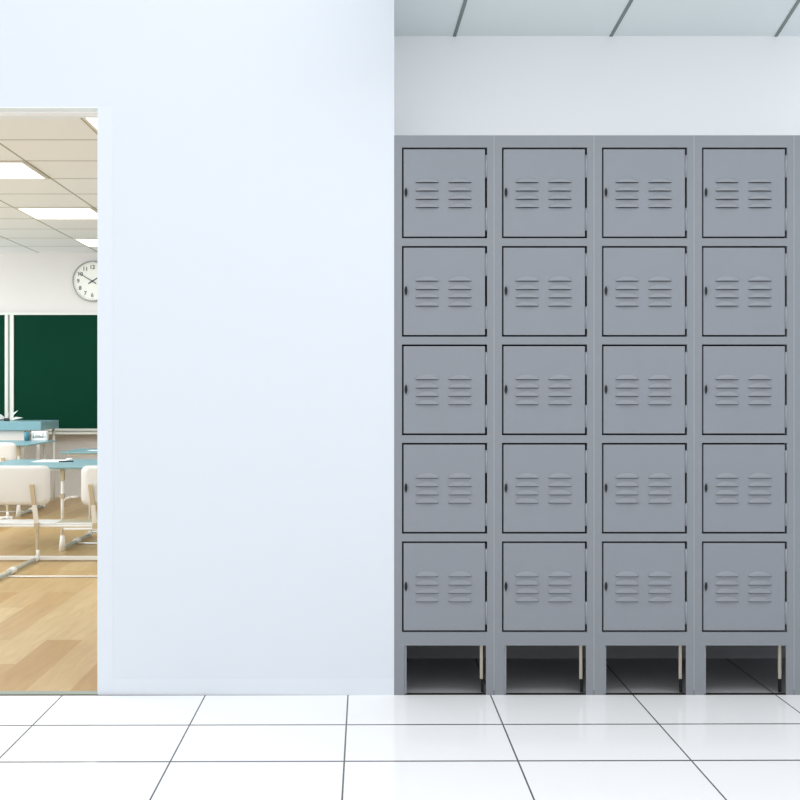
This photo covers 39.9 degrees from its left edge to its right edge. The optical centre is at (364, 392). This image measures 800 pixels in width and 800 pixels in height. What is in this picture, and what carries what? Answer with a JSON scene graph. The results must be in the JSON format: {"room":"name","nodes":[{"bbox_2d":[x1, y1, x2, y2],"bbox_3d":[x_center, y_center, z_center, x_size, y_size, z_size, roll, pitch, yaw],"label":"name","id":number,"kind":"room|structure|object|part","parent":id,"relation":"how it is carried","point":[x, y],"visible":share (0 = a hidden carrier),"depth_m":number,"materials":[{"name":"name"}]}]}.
{"room":"school corridor","nodes":[
{"label":"school corridor","id":0,"kind":"room"},
{"bbox_2d":[0,118,96,252],"bbox_3d":[-3.312,-1.522,7.886,6.576,0.080,7.468,0,0,0],"label":"ceiling","id":1,"kind":"structure","parent":0,"point":[64,150],"depth_m":7.82,"materials":[{"name":"white tile"}]},
{"bbox_2d":[0,161,48,178],"bbox_3d":[-2.487,-1.478,7.305,0.615,0.009,0.556,0,0,0],"label":"recessed light","id":2,"kind":"object","parent":1,"relation":"in","point":[8,169],"visible":1,"depth_m":7.32,"materials":[{"name":"white plastic"}]},
{"bbox_2d":[15,207,96,218],"bbox_3d":[-2.487,-1.478,9.056,0.615,0.009,0.556,0,0,0],"label":"recessed light","id":3,"kind":"object","parent":1,"relation":"in","point":[34,212],"visible":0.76,"depth_m":8.98,"materials":[{"name":"white plastic"}]},
{"bbox_2d":[73,238,96,246],"bbox_3d":[-2.487,-1.478,10.806,0.615,0.009,0.556,0,0,0],"label":"recessed light","id":4,"kind":"object","parent":1,"relation":"in","point":[89,242],"visible":0.41,"depth_m":10.70,"materials":[{"name":"white"}]},
{"bbox_2d":[76,239,96,245],"bbox_3d":[-2.487,-1.478,10.806,0.575,0.008,0.516,0,0,0],"label":"diffuser","id":5,"kind":"object","parent":4,"relation":"attached to","point":[87,242],"depth_m":10.70,"materials":[{"name":"white plastic"}]},
{"bbox_2d":[82,118,96,131],"bbox_3d":[-1.210,-1.478,6.138,0.615,0.009,0.556,0,0,0],"label":"recessed light","id":6,"kind":"object","parent":1,"relation":"in","point":[92,122],"visible":0.07,"depth_m":5.99,"materials":[{"name":"white"}]},
{"bbox_2d":[86,118,96,128],"bbox_3d":[-1.210,-1.478,6.138,0.575,0.008,0.516,0,0,0],"label":"diffuser","id":7,"kind":"object","parent":6,"relation":"attached to","point":[92,122],"depth_m":5.99,"materials":[{"name":"white"}]},
{"bbox_2d":[0,253,96,496],"bbox_3d":[-3.212,-0.191,11.670,6.776,2.582,0.100,0,0,0],"label":"wall","id":8,"kind":"structure","parent":0,"point":[29,282],"depth_m":11.62,"materials":[{"name":"white paint"}]},
{"bbox_2d":[0,312,96,433],"bbox_3d":[-3.382,-0.208,11.563,3.228,1.281,0.106,0,0,0],"label":"chalkboard","id":9,"kind":"object","parent":8,"relation":"attached to","point":[48,360],"visible":0.34,"depth_m":11.57,"materials":[{"name":"green metal"}]},
{"bbox_3d":[-4.365,-0.224,11.589,1.157,1.194,0.038,0,0,0],"label":"writing panel","id":10,"kind":"part","parent":9,"relation":"part of","materials":[{"name":"green"}]},
{"bbox_2d":[25,429,96,433],"bbox_3d":[-3.369,0.403,11.563,3.202,0.058,0.106,0,0,0],"label":"chalk tray","id":11,"kind":"object","parent":9,"relation":"on","point":[57,431],"depth_m":11.51,"materials":[{"name":"silver metal"}]},
{"bbox_2d":[72,261,96,301],"bbox_3d":[-2.873,-1.178,11.598,0.432,0.432,0.045,0,0,0],"label":"wall clock","id":12,"kind":"object","parent":8,"relation":"attached to","point":[84,278],"visible":0.59,"depth_m":11.59,"materials":[{"name":"white plastic"}]},
{"bbox_2d":[0,0,392,677],"bbox_3d":[-2.197,-1.000,4.079,4.606,4.200,0.145,0,0,0],"label":"wall","id":13,"kind":"structure","parent":0,"point":[253,139],"depth_m":4.01,"materials":[{"name":"white paint"}]},
{"bbox_2d":[0,112,96,115],"bbox_3d":[-1.511,-1.039,4.088,1.072,0.006,0.047,0,0,0],"label":"door frame","id":14,"kind":"structure","parent":13,"relation":"attached to","point":[1,113],"depth_m":4.08,"materials":[{"name":"white paint"}]},
{"bbox_2d":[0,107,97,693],"bbox_3d":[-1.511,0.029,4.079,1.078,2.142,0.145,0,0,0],"label":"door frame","id":15,"kind":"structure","parent":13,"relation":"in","point":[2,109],"depth_m":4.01,"materials":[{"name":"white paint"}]},
{"bbox_2d":[0,691,97,694],"bbox_3d":[-1.511,1.099,4.030,1.078,0.003,0.043,0,0,0],"label":"trim","id":16,"kind":"structure","parent":13,"relation":"attached to","point":[1,692],"depth_m":4.01,"materials":[{"name":"silver metal"}]},
{"bbox_2d":[98,107,112,694],"bbox_3d":[-1.511,0.029,4.006,1.187,2.142,0.001,0,0,0],"label":"trim","id":17,"kind":"structure","parent":13,"relation":"attached to","point":[105,114],"depth_m":4.00,"materials":[{"name":"white paint"}]},
{"bbox_2d":[113,678,393,694],"bbox_3d":[-0.406,1.069,4.006,1.024,0.062,0.002,0,0,0],"label":"baseboard","id":18,"kind":"structure","parent":13,"relation":"attached to","point":[121,686],"depth_m":4.00,"materials":[{"name":"white paint"}]},
{"bbox_2d":[393,0,393,677],"bbox_3d":[0.104,-0.191,4.007,0.004,2.582,0.004,0,0,0],"label":"trim","id":19,"kind":"structure","parent":13,"relation":"attached to","point":[393,0],"depth_m":4.00,"materials":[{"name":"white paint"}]},
{"bbox_2d":[0,497,799,799],"bbox_3d":[-1.500,1.125,4.710,10.200,0.050,13.820,0,0,0],"label":"floor","id":20,"kind":"structure","parent":0,"point":[53,747],"depth_m":3.59,"materials":[{"name":"white tile"}]},
{"bbox_2d":[0,442,15,518],"bbox_3d":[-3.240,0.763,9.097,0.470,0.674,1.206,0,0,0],"label":"chair","id":21,"kind":"object","parent":20,"relation":"on","point":[7,449],"visible":0.38,"depth_m":9.46,"materials":[{"name":"white plastic"}]},
{"bbox_3d":[-3.240,0.563,9.464,0.470,0.274,0.032,0,0,0],"label":"backrest","id":22,"kind":"part","parent":21,"relation":"part of","materials":[{"name":"white plastic"}]},
{"bbox_2d":[0,440,55,516],"bbox_3d":[-3.660,0.777,10.150,1.380,0.645,0.860,0,0,0],"label":"student desk","id":23,"kind":"object","parent":20,"relation":"on","point":[19,444],"visible":0.48,"depth_m":10.11,"materials":[{"name":"teal laminate"}]},
{"bbox_3d":[-3.080,0.784,9.780,0.052,0.631,0.052,0,0,0],"label":"leg","id":24,"kind":"part","parent":23,"relation":"part of","materials":[{"name":"white metal"}]},
{"bbox_2d":[24,432,29,440],"bbox_3d":[-3.211,0.412,10.450,0.056,0.085,0.056,0,0,0],"label":"cup","id":25,"kind":"object","parent":23,"relation":"on","point":[26,434],"visible":1,"depth_m":10.43,"materials":[{"name":"teal plastic"}]},
{"bbox_2d":[31,431,47,440],"bbox_3d":[-3.105,0.409,10.503,0.148,0.091,0.073,0,0,0],"label":"box","id":26,"kind":"object","parent":23,"relation":"on","point":[35,435],"visible":1,"depth_m":10.47,"materials":[{"name":"white paper"}]},
{"bbox_3d":[-3.080,0.784,10.550,0.020,0.631,0.020,0,0,0],"label":"leg","id":27,"kind":"part","parent":23,"relation":"part of","materials":[{"name":"white"}]},
{"bbox_2d":[0,420,58,506],"bbox_3d":[-3.964,0.688,10.930,1.672,0.824,0.620,0,0,0],"label":"desk","id":28,"kind":"object","parent":20,"relation":"on","point":[12,429],"visible":0.71,"depth_m":10.68,"materials":[{"name":"teal laminate"}]},
{"bbox_2d":[0,410,21,420],"bbox_3d":[-3.475,0.220,10.765,0.276,0.113,0.050,0,0,0],"label":"ornament","id":29,"kind":"object","parent":28,"relation":"on","point":[13,413],"visible":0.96,"depth_m":10.75,"materials":[{"name":"white"}]},
{"bbox_3d":[-4.031,0.540,10.690,1.438,0.359,0.020,0,0,0],"label":"modesty panel","id":30,"kind":"part","parent":28,"relation":"part of","materials":[{"name":"white plastic"}]},
{"bbox_3d":[-3.168,0.731,10.660,0.027,0.739,0.028,0,0,0],"label":"leg","id":31,"kind":"part","parent":28,"relation":"part of","materials":[{"name":"white metal"}]},
{"bbox_3d":[-3.168,0.731,11.190,0.027,0.739,0.028,0,0,0],"label":"leg","id":32,"kind":"part","parent":28,"relation":"part of","materials":[{"name":"white metal"}]},
{"bbox_2d":[0,459,96,550],"bbox_3d":[-1.925,0.805,8.030,1.550,0.590,0.860,0,0,0],"label":"student desk","id":33,"kind":"object","parent":20,"relation":"on","point":[77,464],"visible":0.42,"depth_m":7.80,"materials":[{"name":"teal laminate"}]},
{"bbox_2d":[33,460,66,461],"bbox_3d":[-2.359,0.509,8.250,0.210,0.002,0.260,0,0,0],"label":"paper","id":34,"kind":"object","parent":33,"relation":"on","point":[38,460],"visible":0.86,"depth_m":8.28,"materials":[{"name":"white paper"}]},
{"bbox_3d":[-2.107,0.812,7.660,0.052,0.576,0.052,0,0,0],"label":"leg","id":35,"kind":"part","parent":33,"relation":"part of","materials":[{"name":"white metal"}]},
{"bbox_3d":[-1.925,0.534,7.668,1.450,0.020,0.015,0,0,0],"label":"rail","id":36,"kind":"part","parent":33,"relation":"part of","materials":[{"name":"white metal"}]},
{"bbox_3d":[-1.734,0.947,7.660,0.747,0.018,0.018,0,0,0],"label":"rail","id":37,"kind":"part","parent":33,"relation":"part of","materials":[{"name":"white metal"}]},
{"bbox_3d":[-2.107,0.812,8.430,0.020,0.576,0.020,0,0,0],"label":"leg","id":38,"kind":"part","parent":33,"relation":"part of","materials":[{"name":"white"}]},
{"bbox_2d":[60,448,96,455],"bbox_3d":[-2.065,0.810,9.985,1.230,0.580,0.670,0,0,0],"label":"student desk","id":39,"kind":"object","parent":20,"relation":"on","point":[81,451],"visible":0.04,"depth_m":9.71,"materials":[{"name":"teal laminate"}]},
{"bbox_3d":[-2.065,0.544,9.717,1.130,0.020,0.015,0,0,0],"label":"rail","id":40,"kind":"part","parent":39,"relation":"part of","materials":[{"name":"white metal"}]},
{"bbox_2d":[394,135,493,694],"bbox_3d":[0.289,0.081,4.277,0.364,2.039,0.553,0,0,0],"label":"locker","id":41,"kind":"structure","parent":20,"relation":"on","point":[444,184],"depth_m":4.01,"materials":[{"name":"metal"}]},
{"bbox_3d":[0.125,1.010,4.032,0.037,0.180,0.050,0,0,0],"label":"leg","id":42,"kind":"part","parent":41,"relation":"part of","materials":[{"name":"paint"}]},
{"bbox_3d":[0.289,0.706,4.016,0.297,0.318,0.016,0,0,0],"label":"door","id":43,"kind":"part","parent":41,"relation":"part of","materials":[{"name":"grey paint"}]},
{"bbox_3d":[0.289,0.347,4.016,0.297,0.318,0.016,0,0,0],"label":"door","id":44,"kind":"part","parent":41,"relation":"part of","materials":[{"name":"grey paint"}]},
{"bbox_3d":[0.289,-0.012,4.016,0.297,0.318,0.016,0,0,0],"label":"door","id":45,"kind":"part","parent":41,"relation":"part of","materials":[{"name":"grey paint"}]},
{"bbox_3d":[0.289,-0.370,4.016,0.297,0.318,0.016,0,0,0],"label":"door","id":46,"kind":"part","parent":41,"relation":"part of","materials":[{"name":"grey paint"}]},
{"bbox_3d":[0.289,-0.729,4.016,0.297,0.318,0.016,0,0,0],"label":"door","id":47,"kind":"part","parent":41,"relation":"part of","materials":[{"name":"grey paint"}]},
{"bbox_3d":[0.432,1.010,4.043,0.010,0.180,0.008,0,0,0],"label":"leg post","id":48,"kind":"part","parent":41,"relation":"part of","materials":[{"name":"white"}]},
{"bbox_3d":[0.455,1.010,4.032,0.028,0.180,0.050,0,0,0],"label":"leg","id":49,"kind":"part","parent":41,"relation":"part of","materials":[{"name":"paint"}]},
{"bbox_2d":[494,135,593,694],"bbox_3d":[0.653,0.081,4.277,0.364,2.039,0.553,0,0,0],"label":"locker","id":50,"kind":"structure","parent":20,"relation":"on","point":[544,184],"depth_m":4.01,"materials":[{"name":"grey metal"}]},
{"bbox_3d":[0.489,1.010,4.032,0.037,0.180,0.050,0,0,0],"label":"leg","id":51,"kind":"part","parent":50,"relation":"part of","materials":[{"name":"paint"}]},
{"bbox_3d":[0.653,0.706,4.016,0.297,0.318,0.016,0,0,0],"label":"door","id":52,"kind":"part","parent":50,"relation":"part of","materials":[{"name":"grey paint"}]},
{"bbox_3d":[0.653,0.347,4.016,0.297,0.318,0.016,0,0,0],"label":"door","id":53,"kind":"part","parent":50,"relation":"part of","materials":[{"name":"grey paint"}]},
{"bbox_3d":[0.653,-0.012,4.016,0.297,0.318,0.016,0,0,0],"label":"door","id":54,"kind":"part","parent":50,"relation":"part of","materials":[{"name":"grey paint"}]},
{"bbox_3d":[0.653,-0.370,4.016,0.297,0.318,0.016,0,0,0],"label":"door","id":55,"kind":"part","parent":50,"relation":"part of","materials":[{"name":"grey paint"}]},
{"bbox_3d":[0.653,-0.729,4.016,0.297,0.318,0.016,0,0,0],"label":"door","id":56,"kind":"part","parent":50,"relation":"part of","materials":[{"name":"grey paint"}]},
{"bbox_3d":[0.796,1.010,4.043,0.010,0.180,0.008,0,0,0],"label":"leg post","id":57,"kind":"part","parent":50,"relation":"part of","materials":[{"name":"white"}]},
{"bbox_3d":[0.819,1.010,4.032,0.028,0.180,0.050,0,0,0],"label":"leg","id":58,"kind":"part","parent":50,"relation":"part of","materials":[{"name":"paint"}]},
{"bbox_2d":[404,693,785,694],"bbox_3d":[1.853,1.099,4.019,3.494,0.002,0.020,0,0,0],"label":"trim","id":59,"kind":"structure","parent":20,"relation":"on","point":[404,693],"depth_m":4.01,"materials":[{"name":"black"}]},
{"bbox_2d":[594,135,693,694],"bbox_3d":[1.017,0.081,4.277,0.364,2.039,0.553,0,0,0],"label":"locker","id":60,"kind":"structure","parent":20,"relation":"on","point":[644,184],"depth_m":4.01,"materials":[{"name":"grey metal"}]},
{"bbox_3d":[0.854,1.010,4.032,0.037,0.180,0.050,0,0,0],"label":"leg","id":61,"kind":"part","parent":60,"relation":"part of","materials":[{"name":"paint"}]},
{"bbox_3d":[1.018,0.706,4.016,0.297,0.318,0.016,0,0,0],"label":"door","id":62,"kind":"part","parent":60,"relation":"part of","materials":[{"name":"grey paint"}]},
{"bbox_3d":[1.018,0.347,4.016,0.297,0.318,0.016,0,0,0],"label":"door","id":63,"kind":"part","parent":60,"relation":"part of","materials":[{"name":"grey paint"}]},
{"bbox_3d":[1.018,-0.012,4.016,0.297,0.318,0.016,0,0,0],"label":"door","id":64,"kind":"part","parent":60,"relation":"part of","materials":[{"name":"grey paint"}]},
{"bbox_3d":[1.018,-0.370,4.016,0.297,0.318,0.016,0,0,0],"label":"door","id":65,"kind":"part","parent":60,"relation":"part of","materials":[{"name":"grey paint"}]},
{"bbox_3d":[1.018,-0.729,4.016,0.297,0.318,0.016,0,0,0],"label":"door","id":66,"kind":"part","parent":60,"relation":"part of","materials":[{"name":"grey paint"}]},
{"bbox_3d":[1.161,1.010,4.043,0.010,0.180,0.008,0,0,0],"label":"leg post","id":67,"kind":"part","parent":60,"relation":"part of","materials":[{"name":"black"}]},
{"bbox_3d":[1.183,1.010,4.032,0.028,0.180,0.050,0,0,0],"label":"leg","id":68,"kind":"part","parent":60,"relation":"part of","materials":[{"name":"paint"}]},
{"bbox_2d":[694,135,793,694],"bbox_3d":[1.381,0.081,4.277,0.364,2.039,0.553,0,0,0],"label":"locker","id":69,"kind":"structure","parent":20,"relation":"on","point":[744,184],"depth_m":4.01,"materials":[{"name":"grey metal"}]},
{"bbox_3d":[1.218,1.010,4.032,0.037,0.180,0.050,0,0,0],"label":"leg","id":70,"kind":"part","parent":69,"relation":"part of","materials":[{"name":"paint"}]},
{"bbox_3d":[1.382,0.706,4.016,0.297,0.318,0.016,0,0,0],"label":"door","id":71,"kind":"part","parent":69,"relation":"part of","materials":[{"name":"grey paint"}]},
{"bbox_3d":[1.382,0.347,4.016,0.297,0.318,0.016,0,0,0],"label":"door","id":72,"kind":"part","parent":69,"relation":"part of","materials":[{"name":"grey paint"}]},
{"bbox_3d":[1.382,-0.012,4.016,0.297,0.318,0.016,0,0,0],"label":"door","id":73,"kind":"part","parent":69,"relation":"part of","materials":[{"name":"grey paint"}]},
{"bbox_3d":[1.382,-0.370,4.016,0.297,0.318,0.016,0,0,0],"label":"door","id":74,"kind":"part","parent":69,"relation":"part of","materials":[{"name":"grey paint"}]},
{"bbox_3d":[1.382,-0.729,4.016,0.297,0.318,0.016,0,0,0],"label":"door","id":75,"kind":"part","parent":69,"relation":"part of","materials":[{"name":"grey paint"}]},
{"bbox_3d":[1.525,1.010,4.043,0.010,0.180,0.008,0,0,0],"label":"leg post","id":76,"kind":"part","parent":69,"relation":"part of","materials":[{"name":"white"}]},
{"bbox_3d":[1.548,1.010,4.032,0.028,0.180,0.050,0,0,0],"label":"leg","id":77,"kind":"part","parent":69,"relation":"part of","materials":[{"name":"paint"}]},
{"bbox_2d":[794,135,799,694],"bbox_3d":[1.746,0.081,4.277,0.364,2.039,0.553,0,0,0],"label":"locker","id":78,"kind":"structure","parent":20,"relation":"on","point":[796,137],"depth_m":4.01,"materials":[{"name":"grey metal"}]},
{"bbox_3d":[1.582,1.010,4.032,0.037,0.180,0.050,0,0,0],"label":"leg","id":79,"kind":"part","parent":78,"relation":"part of","materials":[{"name":"paint"}]},
{"bbox_2d":[394,36,799,134],"bbox_3d":[1.788,-0.191,4.616,3.624,2.582,0.100,0,0,0],"label":"wall","id":80,"kind":"structure","parent":0,"point":[444,85],"depth_m":4.57,"materials":[{"name":"white paint"}]},
{"bbox_2d":[404,646,785,657],"bbox_3d":[1.853,0.950,4.562,3.494,0.300,0.008,0,0,0],"label":"baseboard","id":81,"kind":"structure","parent":80,"relation":"attached to","point":[412,651],"depth_m":4.56,"materials":[{"name":"grey"}]},
{"bbox_2d":[394,0,799,35],"bbox_3d":[1.903,-1.632,4.126,3.594,0.300,1.079,0,0,0],"label":"ceiling","id":82,"kind":"structure","parent":0,"point":[411,17],"depth_m":4.33,"materials":[{"name":"white"}]},
{"bbox_2d":[453,0,799,36],"bbox_3d":[1.039,-1.481,4.076,1.348,0.004,0.979,0,0,0],"label":"trim","id":83,"kind":"structure","parent":82,"relation":"attached to","point":[464,1],"depth_m":4.34,"materials":[{"name":"grey"}]}
]}

